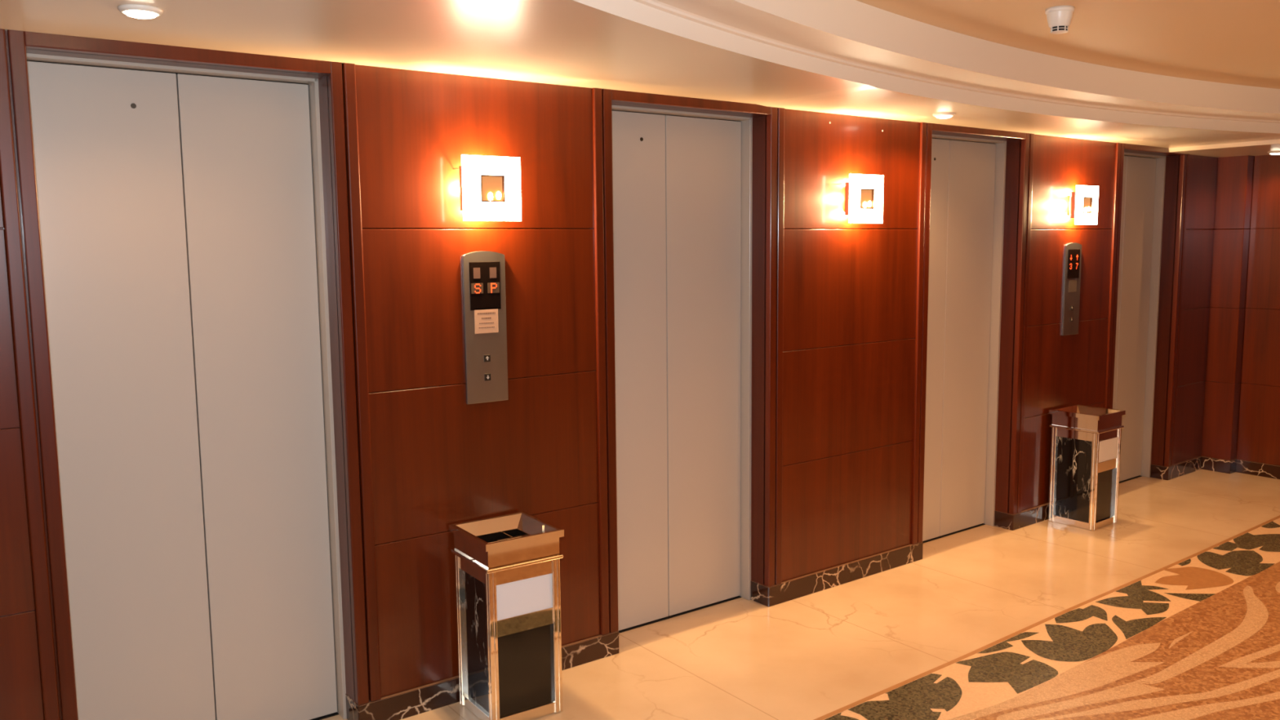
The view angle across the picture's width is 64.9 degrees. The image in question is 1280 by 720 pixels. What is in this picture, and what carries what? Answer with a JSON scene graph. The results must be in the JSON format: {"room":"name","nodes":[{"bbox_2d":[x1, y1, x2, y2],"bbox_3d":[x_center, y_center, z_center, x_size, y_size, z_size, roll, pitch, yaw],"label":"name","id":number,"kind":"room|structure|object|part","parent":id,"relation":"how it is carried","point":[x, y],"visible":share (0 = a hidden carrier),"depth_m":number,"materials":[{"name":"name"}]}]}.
{"room":"lobby","nodes":[
{"label":"lobby","id":0,"kind":"room"},
{"bbox_2d":[0,31,1217,719],"bbox_3d":[0.044,0.001,4.494,10.508,2.360,0.490,-5,8,-36],"label":"wall","id":1,"kind":"structure","parent":0,"point":[439,460],"depth_m":3.90,"materials":[{"name":"brown wood"}]},
{"bbox_3d":[-2.159,-0.616,2.503,0.942,0.570,0.020,-5,8,-36],"label":"wood panel","id":2,"kind":"part","parent":1,"relation":"part of","materials":[{"name":"brown wood"}]},
{"bbox_3d":[-2.154,-0.052,2.569,0.942,0.560,0.020,-5,8,-36],"label":"wood panel","id":3,"kind":"part","parent":1,"relation":"part of","materials":[{"name":"brown wood"}]},
{"bbox_3d":[-2.148,0.495,2.633,0.942,0.539,0.020,-5,8,-36],"label":"wood panel","id":4,"kind":"part","parent":1,"relation":"part of","materials":[{"name":"brown wood"}]},
{"bbox_3d":[-2.143,1.042,2.696,0.942,0.559,0.020,-5,8,-36],"label":"wood panel","id":5,"kind":"part","parent":1,"relation":"part of","materials":[{"name":"brown wood"}]},
{"bbox_2d":[26,53,346,719],"bbox_3d":[-1.450,0.198,3.309,0.878,2.270,0.115,-5,8,-36],"label":"door","id":6,"kind":"structure","parent":1,"relation":"in","point":[181,209],"depth_m":3.29,"materials":[{"name":"beige paint"}]},
{"bbox_2d":[0,28,381,719],"bbox_3d":[-1.381,0.179,3.212,1.024,2.330,0.134,-5,8,-36],"label":"trim","id":7,"kind":"structure","parent":1,"relation":"attached to","point":[336,80],"depth_m":3.04,"materials":[{"name":"brown wood"}]},
{"bbox_3d":[-0.570,-0.765,3.656,0.949,0.570,0.019,-5,8,-36],"label":"wood panel","id":8,"kind":"part","parent":1,"relation":"part of","materials":[{"name":"brown wood"}]},
{"bbox_3d":[-0.564,-0.201,3.722,0.949,0.560,0.019,-5,8,-36],"label":"wood panel","id":9,"kind":"part","parent":1,"relation":"part of","materials":[{"name":"brown wood"}]},
{"bbox_3d":[-0.559,0.346,3.786,0.949,0.539,0.019,-5,8,-36],"label":"wood panel","id":10,"kind":"part","parent":1,"relation":"part of","materials":[{"name":"brown wood"}]},
{"bbox_2d":[462,251,508,404],"bbox_3d":[-0.568,-0.121,3.706,0.169,0.557,0.015,-5,8,-36],"label":"panel","id":11,"kind":"object","parent":1,"relation":"attached to","point":[483,273],"visible":1,"depth_m":3.70,"materials":[{"name":"silver metal"}]},
{"bbox_3d":[-0.593,-0.315,3.659,0.027,0.039,0.001,-5,8,-36],"label":"indicator pane","id":12,"kind":"part","parent":11,"relation":"part of","materials":[{"name":"brown"}]},
{"bbox_3d":[-0.592,-0.261,3.665,0.048,0.038,0.001,-5,8,-36],"label":"digit pane","id":13,"kind":"part","parent":11,"relation":"part of","materials":[{"name":"brown plastic"}]},
{"bbox_3d":[-0.539,-0.320,3.697,0.027,0.039,0.001,-5,8,-36],"label":"indicator pane","id":14,"kind":"part","parent":11,"relation":"part of","materials":[{"name":"brown"}]},
{"bbox_3d":[-0.539,-0.266,3.704,0.048,0.038,0.001,-5,8,-36],"label":"digit pane","id":15,"kind":"part","parent":11,"relation":"part of","materials":[{"name":"brown plastic"}]},
{"bbox_2d":[453,155,521,221],"bbox_3d":[-0.549,-0.614,3.619,0.228,0.228,0.090,-5,8,-36],"label":"wall sconce","id":16,"kind":"object","parent":1,"relation":"attached to","point":[490,186],"visible":1,"depth_m":3.58,"materials":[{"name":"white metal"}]},
{"bbox_3d":[-0.533,-0.583,3.591,0.019,0.030,0.019,-5,8,-36],"label":"bulb","id":17,"kind":"part","parent":16,"relation":"part of","materials":[{"name":"white glass"}]},
{"bbox_3d":[-0.531,-0.611,3.594,0.088,0.088,0.004,-5,8,-36],"label":"amber pane","id":18,"kind":"part","parent":16,"relation":"part of","materials":[{"name":"brown glass"}]},
{"bbox_3d":[-0.506,-0.590,3.610,0.019,0.030,0.019,-5,8,-36],"label":"bulb","id":19,"kind":"part","parent":16,"relation":"part of","materials":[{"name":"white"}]},
{"bbox_3d":[-0.553,0.892,3.849,0.949,0.559,0.019,-5,8,-36],"label":"wood panel","id":20,"kind":"part","parent":1,"relation":"part of","materials":[{"name":"brown wood"}]},
{"bbox_2d":[611,105,752,633],"bbox_3d":[0.138,0.047,4.475,0.887,2.270,0.115,-5,8,-36],"label":"door","id":21,"kind":"structure","parent":1,"relation":"in","point":[682,180],"depth_m":4.51,"materials":[{"name":"beige paint"}]},
{"bbox_3d":[0.111,0.044,4.511,0.883,2.268,0.025,-5,8,-36],"label":"backing plate","id":22,"kind":"part","parent":21,"relation":"part of","materials":[{"name":"black"}]},
{"bbox_2d":[591,88,784,635],"bbox_3d":[0.208,0.028,4.379,1.034,2.330,0.130,-5,8,-36],"label":"trim","id":23,"kind":"structure","parent":1,"relation":"attached to","point":[768,122],"depth_m":4.51,"materials":[{"name":"brown wood"}]},
{"bbox_2d":[345,456,1201,719],"bbox_3d":[0.052,1.153,4.391,10.222,0.096,0.157,-6,8,-37],"label":"baseboard","id":24,"kind":"structure","parent":1,"relation":"attached to","point":[417,700],"depth_m":4.76,"materials":[{"name":"stone"}]},
{"bbox_3d":[1.043,0.739,5.036,0.976,0.559,0.019,-6,8,-37],"label":"wood panel","id":25,"kind":"part","parent":1,"relation":"part of","materials":[{"name":"brown wood"}]},
{"bbox_3d":[1.038,0.192,4.972,0.976,0.539,0.019,-6,8,-37],"label":"wood panel","id":26,"kind":"part","parent":1,"relation":"part of","materials":[{"name":"brown wood"}]},
{"bbox_3d":[1.033,-0.355,4.909,0.976,0.560,0.019,-6,8,-37],"label":"wood panel","id":27,"kind":"part","parent":1,"relation":"part of","materials":[{"name":"brown wood"}]},
{"bbox_3d":[1.027,-0.919,4.843,0.976,0.570,0.019,-6,8,-37],"label":"wood panel","id":28,"kind":"part","parent":1,"relation":"part of","materials":[{"name":"brown wood"}]},
{"bbox_2d":[837,173,884,223],"bbox_3d":[1.052,-0.768,4.809,0.228,0.228,0.090,-5,8,-36],"label":"wall sconce","id":29,"kind":"object","parent":1,"relation":"attached to","point":[864,193],"visible":1,"depth_m":4.77,"materials":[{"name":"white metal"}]},
{"bbox_3d":[1.070,-0.765,4.784,0.228,0.228,0.002,-5,8,-36],"label":"plate","id":30,"kind":"part","parent":29,"relation":"part of","materials":[{"name":"white metal"}]},
{"bbox_3d":[1.070,-0.765,4.784,0.088,0.088,0.004,-5,8,-36],"label":"amber pane","id":31,"kind":"part","parent":29,"relation":"part of","materials":[{"name":"brown glass"}]},
{"bbox_2d":[922,133,1006,542],"bbox_3d":[1.732,-0.108,5.674,0.874,2.270,0.115,-6,8,-37],"label":"door","id":32,"kind":"structure","parent":1,"relation":"in","point":[968,176],"depth_m":5.76,"materials":[{"name":"beige paint"}]},
{"bbox_3d":[1.704,-0.110,5.709,0.870,2.268,0.025,-6,8,-37],"label":"backing plate","id":33,"kind":"part","parent":32,"relation":"part of","materials":[{"name":"black"}]},
{"bbox_2d":[911,122,1034,544],"bbox_3d":[1.803,-0.127,5.579,1.021,2.330,0.130,-6,8,-37],"label":"trim","id":34,"kind":"structure","parent":1,"relation":"attached to","point":[1020,145],"depth_m":5.75,"materials":[{"name":"brown wood"}]},
{"bbox_3d":[2.614,0.584,6.232,0.944,0.559,0.019,-6,8,-37],"label":"wood panel","id":35,"kind":"part","parent":1,"relation":"part of","materials":[{"name":"brown wood"}]},
{"bbox_3d":[2.608,0.038,6.168,0.944,0.539,0.019,-6,8,-37],"label":"wood panel","id":36,"kind":"part","parent":1,"relation":"part of","materials":[{"name":"brown wood"}]},
{"bbox_3d":[2.603,-0.509,6.104,0.944,0.560,0.019,-6,8,-37],"label":"wood panel","id":37,"kind":"part","parent":1,"relation":"part of","materials":[{"name":"brown wood"}]},
{"bbox_2d":[1061,242,1081,335],"bbox_3d":[2.616,-0.430,6.101,0.169,0.557,0.015,-5,8,-36],"label":"panel","id":38,"kind":"object","parent":1,"relation":"attached to","point":[1073,251],"visible":1,"depth_m":6.09,"materials":[{"name":"silver metal"}]},
{"bbox_3d":[2.597,-1.073,6.039,0.944,0.570,0.019,-6,8,-37],"label":"wood panel","id":39,"kind":"part","parent":1,"relation":"part of","materials":[{"name":"brown wood"}]},
{"bbox_2d":[1065,185,1098,224],"bbox_3d":[2.631,-0.923,6.011,0.228,0.228,0.090,-5,8,-36],"label":"wall sconce","id":40,"kind":"object","parent":1,"relation":"attached to","point":[1082,202],"visible":1,"depth_m":5.97,"materials":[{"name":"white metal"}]},
{"bbox_3d":[2.607,-0.926,6.043,0.120,0.120,0.010,-5,8,-36],"label":"plate","id":41,"kind":"part","parent":40,"relation":"part of","materials":[{"name":"gold metal"}]},
{"bbox_3d":[2.649,-0.920,5.986,0.088,0.088,0.004,-5,8,-36],"label":"amber pane","id":42,"kind":"part","parent":40,"relation":"part of","materials":[{"name":"brown glass"}]},
{"bbox_2d":[1112,152,1166,483],"bbox_3d":[3.273,-0.261,6.862,0.854,2.270,0.115,-6,8,-38],"label":"door","id":43,"kind":"structure","parent":1,"relation":"in","point":[1144,175],"depth_m":6.99,"materials":[{"name":"beige paint"}]},
{"bbox_2d":[1104,142,1190,466],"bbox_3d":[3.346,-0.281,6.767,1.002,2.330,0.130,-6,8,-38],"label":"trim","id":44,"kind":"structure","parent":1,"relation":"attached to","point":[1177,165],"depth_m":6.96,"materials":[{"name":"brown wood"}]},
{"bbox_3d":[3.965,0.449,7.283,0.491,0.559,0.019,-6,8,-38],"label":"wood panel","id":45,"kind":"part","parent":1,"relation":"part of","materials":[{"name":"brown wood"}]},
{"bbox_3d":[3.960,-0.098,7.220,0.491,0.539,0.019,-6,8,-38],"label":"wood panel","id":46,"kind":"part","parent":1,"relation":"part of","materials":[{"name":"brown wood"}]},
{"bbox_3d":[3.954,-0.644,7.156,0.491,0.560,0.019,-6,8,-38],"label":"wood panel","id":47,"kind":"part","parent":1,"relation":"part of","materials":[{"name":"brown wood"}]},
{"bbox_3d":[3.949,-1.209,7.091,0.491,0.570,0.019,-6,8,-38],"label":"wood panel","id":48,"kind":"part","parent":1,"relation":"part of","materials":[{"name":"brown wood"}]},
{"bbox_2d":[0,0,1279,157],"bbox_3d":[2.267,-0.865,1.373,10.600,0.226,7.903,-5,8,-36],"label":"ceiling","id":49,"kind":"structure","parent":0,"point":[1200,77],"depth_m":3.56,"materials":[{"name":"beige paint"}]},
{"bbox_2d":[117,4,163,18],"bbox_3d":[-1.256,-0.873,2.535,0.104,0.021,0.104,-5,8,-36],"label":"recessed light","id":50,"kind":"object","parent":49,"relation":"in","point":[135,11],"visible":1,"depth_m":2.51,"materials":[{"name":"white glass"}]},
{"bbox_2d":[123,9,158,18],"bbox_3d":[-1.256,-0.872,2.535,0.078,0.020,0.078,-5,8,-36],"label":"diffuser","id":51,"kind":"object","parent":50,"relation":"attached to","point":[138,14],"depth_m":2.52,"materials":[{"name":"white"}]},
{"bbox_2d":[932,112,955,118],"bbox_3d":[1.436,-1.153,4.760,0.104,0.021,0.104,-5,8,-36],"label":"recessed light","id":52,"kind":"object","parent":49,"relation":"in","point":[939,115],"visible":1,"depth_m":4.73,"materials":[{"name":"white glass"}]},
{"bbox_2d":[935,115,951,118],"bbox_3d":[1.436,-1.152,4.760,0.078,0.020,0.078,-5,8,-36],"label":"diffuser","id":53,"kind":"object","parent":52,"relation":"attached to","point":[936,116],"depth_m":4.74,"materials":[{"name":"white"}]},
{"bbox_2d":[1044,5,1074,34],"bbox_3d":[1.455,-1.176,3.494,0.094,0.082,0.094,-5,8,-36],"label":"smoke detector","id":54,"kind":"object","parent":49,"relation":"attached to","point":[1059,18],"visible":1,"depth_m":3.47,"materials":[{"name":"white plastic"}]},
{"bbox_2d":[1049,25,1068,34],"bbox_3d":[1.455,-1.147,3.497,0.058,0.022,0.058,-5,8,-36],"label":"grille","id":55,"kind":"object","parent":54,"relation":"attached to","point":[1055,29],"depth_m":3.48,"materials":[{"name":"white plastic"}]},
{"bbox_2d":[1267,151,1279,155],"bbox_3d":[4.262,-1.385,6.744,0.104,0.021,0.104,-5,8,-36],"label":"recessed light","id":56,"kind":"object","parent":49,"relation":"in","point":[1273,153],"visible":1,"depth_m":6.72,"materials":[{"name":"white glass"}]},
{"bbox_2d":[321,469,1279,719],"bbox_3d":[2.549,1.437,2.139,11.600,0.001,8.200,-5,8,-36],"label":"floor","id":57,"kind":"structure","parent":0,"point":[1170,609],"depth_m":4.35,"materials":[{"name":"beige stone"}]},
{"bbox_2d":[448,511,564,719],"bbox_3d":[-0.482,0.943,3.682,0.307,0.684,0.307,-5,8,-34],"label":"bin","id":58,"kind":"object","parent":57,"relation":"on","point":[507,570],"visible":1,"depth_m":3.59,"materials":[{"name":"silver metal"}]},
{"bbox_3d":[-0.657,0.994,3.720,0.030,0.578,0.030,-5,8,-34],"label":"corner post","id":59,"kind":"part","parent":58,"relation":"part of","materials":[{"name":"gold metal"}]},
{"bbox_3d":[-0.589,0.744,3.586,0.016,0.053,0.223,-5,8,-34],"label":"rail","id":60,"kind":"part","parent":58,"relation":"part of","materials":[{"name":"gold metal"}]},
{"bbox_3d":[-0.584,1.011,3.619,0.006,0.489,0.223,-5,8,-34],"label":"marble panel","id":61,"kind":"part","parent":58,"relation":"part of","materials":[{"name":"black stone"}]},
{"bbox_3d":[-0.584,1.272,3.647,0.016,0.040,0.223,-5,8,-34],"label":"rail","id":62,"kind":"part","parent":58,"relation":"part of","materials":[{"name":"gold metal"}]},
{"bbox_3d":[-0.514,1.016,3.513,0.030,0.578,0.030,-5,8,-34],"label":"corner post","id":63,"kind":"part","parent":58,"relation":"part of","materials":[{"name":"gold metal"}]},
{"bbox_3d":[-0.412,0.746,3.553,0.223,0.053,0.016,-5,8,-34],"label":"rail","id":64,"kind":"part","parent":58,"relation":"part of","materials":[{"name":"gold metal"}]},
{"bbox_3d":[-0.409,0.836,3.561,0.223,0.129,0.005,-5,8,-34],"label":"sign plate","id":65,"kind":"part","parent":58,"relation":"part of","materials":[{"name":"white plastic"}]},
{"bbox_3d":[-0.410,0.929,3.574,0.223,0.060,0.016,-5,8,-34],"label":"cross rail","id":66,"kind":"part","parent":58,"relation":"part of","materials":[{"name":"gold metal"}]},
{"bbox_3d":[-0.411,1.106,3.599,0.223,0.302,0.006,-5,8,-34],"label":"panel","id":67,"kind":"part","parent":58,"relation":"part of","materials":[{"name":"black stone"}]},
{"bbox_3d":[-0.407,1.274,3.614,0.223,0.040,0.016,-5,8,-34],"label":"rail","id":68,"kind":"part","parent":58,"relation":"part of","materials":[{"name":"gold metal"}]},
{"bbox_3d":[-0.305,0.998,3.655,0.030,0.578,0.030,-5,8,-34],"label":"corner post","id":69,"kind":"part","parent":58,"relation":"part of","materials":[{"name":"gold metal"}]},
{"bbox_2d":[1048,404,1125,530],"bbox_3d":[2.671,0.637,6.048,0.307,0.684,0.307,-6,8,-38],"label":"bin","id":70,"kind":"object","parent":57,"relation":"on","point":[1086,447],"visible":1,"depth_m":5.97,"materials":[{"name":"black stone"}]},
{"bbox_3d":[2.494,0.689,6.075,0.030,0.578,0.030,-6,8,-38],"label":"corner post","id":71,"kind":"part","parent":70,"relation":"part of","materials":[{"name":"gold metal"}]},
{"bbox_3d":[2.574,0.967,6.007,0.016,0.040,0.223,-6,8,-38],"label":"rail","id":72,"kind":"part","parent":70,"relation":"part of","materials":[{"name":"gold metal"}]},
{"bbox_3d":[2.574,0.706,5.978,0.006,0.489,0.223,-6,8,-38],"label":"marble panel","id":73,"kind":"part","parent":70,"relation":"part of","materials":[{"name":"black stone"}]},
{"bbox_3d":[2.569,0.439,5.945,0.016,0.053,0.223,-6,8,-38],"label":"rail","id":74,"kind":"part","parent":70,"relation":"part of","materials":[{"name":"gold metal"}]},
{"bbox_3d":[2.650,0.711,5.877,0.030,0.578,0.030,-6,8,-38],"label":"corner post","id":75,"kind":"part","parent":70,"relation":"part of","materials":[{"name":"gold metal"}]},
{"bbox_3d":[2.748,0.800,5.969,0.223,0.302,0.006,-6,8,-38],"label":"panel","id":76,"kind":"part","parent":70,"relation":"part of","materials":[{"name":"black stone"}]},
{"bbox_3d":[2.753,0.968,5.985,0.223,0.040,0.016,-6,8,-38],"label":"rail","id":77,"kind":"part","parent":70,"relation":"part of","materials":[{"name":"gold metal"}]},
{"bbox_3d":[2.749,0.622,5.945,0.223,0.060,0.016,-6,8,-38],"label":"cross rail","id":78,"kind":"part","parent":70,"relation":"part of","materials":[{"name":"gold metal"}]},
{"bbox_3d":[2.750,0.529,5.932,0.223,0.129,0.005,-6,8,-38],"label":"sign plate","id":79,"kind":"part","parent":70,"relation":"part of","materials":[{"name":"white"}]},
{"bbox_3d":[2.748,0.440,5.923,0.223,0.053,0.016,-6,8,-38],"label":"rail","id":80,"kind":"part","parent":70,"relation":"part of","materials":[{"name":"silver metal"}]},
{"bbox_3d":[2.849,0.691,6.032,0.030,0.578,0.030,-6,8,-38],"label":"corner post","id":81,"kind":"part","parent":70,"relation":"part of","materials":[{"name":"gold metal"}]},
{"bbox_2d":[1200,154,1279,465],"bbox_3d":[6.380,-0.071,4.581,0.405,2.360,7.900,-5,8,-36],"label":"wall","id":82,"kind":"structure","parent":0,"point":[1242,407],"depth_m":7.17,"materials":[{"name":"brown wood"}]},
{"bbox_2d":[1201,456,1279,479],"bbox_3d":[6.388,1.082,4.464,0.123,0.096,7.500,-5,8,-36],"label":"baseboard","id":83,"kind":"structure","parent":82,"relation":"attached to","point":[1252,468],"depth_m":7.29,"materials":[{"name":"stone"}]},
{"bbox_3d":[4.829,0.514,6.646,0.022,0.559,1.642,-5,8,-36],"label":"wood panel","id":84,"kind":"part","parent":82,"relation":"part of","materials":[{"name":"brown wood"}]},
{"bbox_3d":[4.824,-0.032,6.582,0.022,0.539,1.642,-5,8,-36],"label":"wood panel","id":85,"kind":"part","parent":82,"relation":"part of","materials":[{"name":"brown wood"}]},
{"bbox_3d":[4.819,-0.579,6.519,0.022,0.560,1.642,-5,8,-36],"label":"wood panel","id":86,"kind":"part","parent":82,"relation":"part of","materials":[{"name":"brown wood"}]},
{"bbox_3d":[4.813,-1.143,6.453,0.022,0.570,1.642,-5,8,-36],"label":"wood panel","id":87,"kind":"part","parent":82,"relation":"part of","materials":[{"name":"brown wood"}]}
]}

